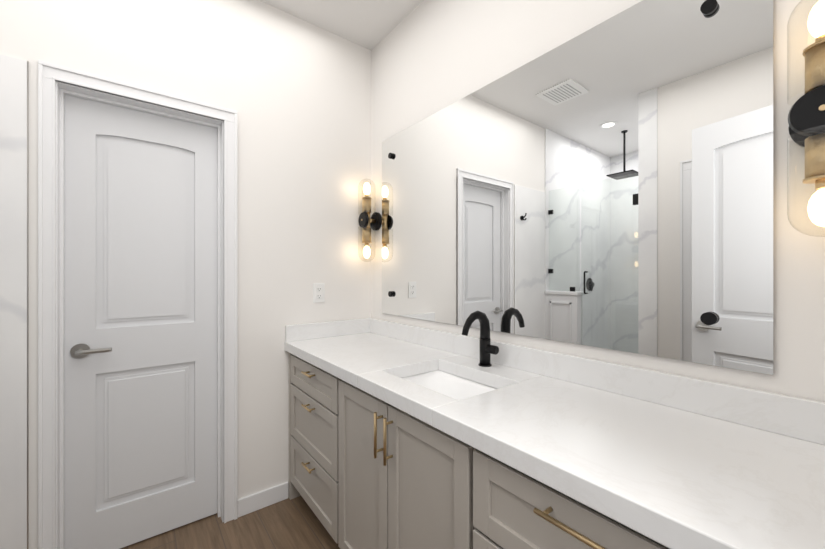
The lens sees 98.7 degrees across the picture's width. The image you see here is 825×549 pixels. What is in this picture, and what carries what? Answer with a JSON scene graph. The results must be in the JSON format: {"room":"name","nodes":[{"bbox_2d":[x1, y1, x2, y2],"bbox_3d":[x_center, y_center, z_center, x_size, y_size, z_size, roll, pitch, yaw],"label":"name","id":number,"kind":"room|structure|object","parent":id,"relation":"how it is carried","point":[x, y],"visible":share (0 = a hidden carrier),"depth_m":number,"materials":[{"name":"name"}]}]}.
{"room":"bathroom","nodes":[
{"label":"bathroom","id":0,"kind":"room"},
{"bbox_2d":[0,0,370,548],"bbox_3d":[-1.761,-0.110,1.271,3.670,2.750,0.120,0,0,-38],"label":"wall","id":1,"kind":"structure","parent":0,"point":[294,91],"depth_m":1.93,"materials":[{"name":"white paint"}]},
{"bbox_2d":[0,54,28,548],"bbox_3d":[-1.707,0.215,1.233,0.509,2.102,0.006,0,0,-38],"label":"wall","id":2,"kind":"structure","parent":1,"relation":"attached to","point":[14,303],"depth_m":1.37,"materials":[{"name":"tile"}]},
{"bbox_2d":[38,60,237,548],"bbox_3d":[-1.232,0.209,1.670,0.719,2.112,0.139,0,0,-38],"label":"door frame","id":3,"kind":"structure","parent":1,"relation":"attached to","point":[56,82],"depth_m":1.49,"materials":[{"name":"white paint"}]},
{"bbox_2d":[64,94,216,548],"bbox_3d":[-1.250,0.242,1.681,0.594,2.030,0.096,0,0,-38],"label":"door","id":4,"kind":"structure","parent":1,"relation":"in","point":[140,325],"depth_m":1.67,"materials":[{"name":"white paint"}]},
{"bbox_2d":[238,482,287,516],"bbox_3d":[-0.808,1.220,1.926,0.264,0.092,0.013,0,0,-38],"label":"baseboard","id":5,"kind":"structure","parent":1,"relation":"attached to","point":[248,504],"depth_m":1.91,"materials":[{"name":"white paint"}]},
{"bbox_2d":[313,283,324,302],"bbox_3d":[-0.560,0.110,2.122,0.072,0.116,0.007,0,0,-38],"label":"outlet","id":6,"kind":"object","parent":1,"relation":"attached to","point":[318,292],"visible":1,"depth_m":2.12,"materials":[{"name":"white plastic"}]},
{"bbox_2d":[285,319,368,342],"bbox_3d":[-0.498,0.333,2.159,0.542,0.092,0.019,0,0,-38],"label":"backsplash","id":7,"kind":"structure","parent":1,"relation":"attached to","point":[354,326],"depth_m":2.12,"materials":[{"name":"white stone"}]},
{"bbox_2d":[120,496,339,548],"bbox_3d":[-0.840,1.296,0.182,3.790,0.060,3.930,0,0,-38],"label":"floor","id":8,"kind":"structure","parent":0,"point":[294,523],"depth_m":1.73,"materials":[{"name":"brown wood"}]},
{"bbox_2d":[287,351,684,548],"bbox_3d":[0.148,0.847,1.329,0.578,0.837,2.124,0,0,-38],"label":"bathroom vanity","id":9,"kind":"object","parent":8,"relation":"on","point":[403,436],"depth_m":1.13,"materials":[{"name":"grey"}]},
{"bbox_2d":[285,331,824,548],"bbox_3d":[0.153,0.403,1.333,0.565,0.050,2.124,0,0,-38],"label":"countertop","id":10,"kind":"structure","parent":9,"relation":"on","point":[692,480],"depth_m":0.78,"materials":[{"name":"white stone"}]},
{"bbox_2d":[401,367,504,398],"bbox_3d":[0.128,0.488,1.328,0.352,0.143,0.482,0,0,-38],"label":"sink","id":11,"kind":"object","parent":10,"relation":"in","point":[458,384],"depth_m":1.48,"materials":[{"name":"white ceramic"}]},
{"bbox_2d":[457,311,500,366],"bbox_3d":[0.271,0.263,1.431,0.161,0.231,0.089,0,0,-38],"label":"faucet","id":12,"kind":"object","parent":10,"relation":"on","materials":[{"name":"black metal"}]},
{"bbox_2d":[260,0,422,49],"bbox_3d":[-0.840,-1.524,0.182,3.790,0.080,3.930,0,0,-38],"label":"ceiling","id":13,"kind":"structure","parent":0,"point":[370,24],"depth_m":2.02,"materials":[{"name":"white paint"}]},
{"bbox_2d":[371,0,824,401],"bbox_3d":[0.426,-0.110,1.544,0.120,2.750,2.370,0,0,-38],"label":"wall","id":14,"kind":"structure","parent":0,"point":[429,58],"depth_m":1.31,"materials":[{"name":"white paint"}]},
{"bbox_2d":[358,179,381,261],"bbox_3d":[-0.279,-0.342,2.247,0.132,0.524,0.116,0,0,-38],"label":"sconce","id":15,"kind":"object","parent":14,"relation":"attached to","point":[366,221],"visible":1,"depth_m":2.22,"materials":[{"name":"black"}]},
{"bbox_2d":[382,0,773,374],"bbox_3d":[0.336,-0.295,1.538,0.022,1.075,1.734,0,0,-38],"label":"mirror","id":16,"kind":"object","parent":14,"relation":"attached to","point":[608,184],"visible":1,"depth_m":1.14,"materials":[{"name":"silver mirror"}]},
{"bbox_2d":[369,319,824,442],"bbox_3d":[0.369,0.333,1.500,0.019,0.092,2.124,0,0,-38],"label":"backsplash","id":17,"kind":"structure","parent":14,"relation":"attached to","point":[802,418],"depth_m":1.03,"materials":[{"name":"white stone"}]},
{"bbox_2d":[787,0,824,236],"bbox_3d":[0.878,-0.342,0.755,0.132,0.524,0.116,0,0,-38],"label":"sconce","id":18,"kind":"object","parent":14,"relation":"attached to","point":[806,119],"visible":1,"depth_m":0.74,"materials":[{"name":"black"}]}
]}

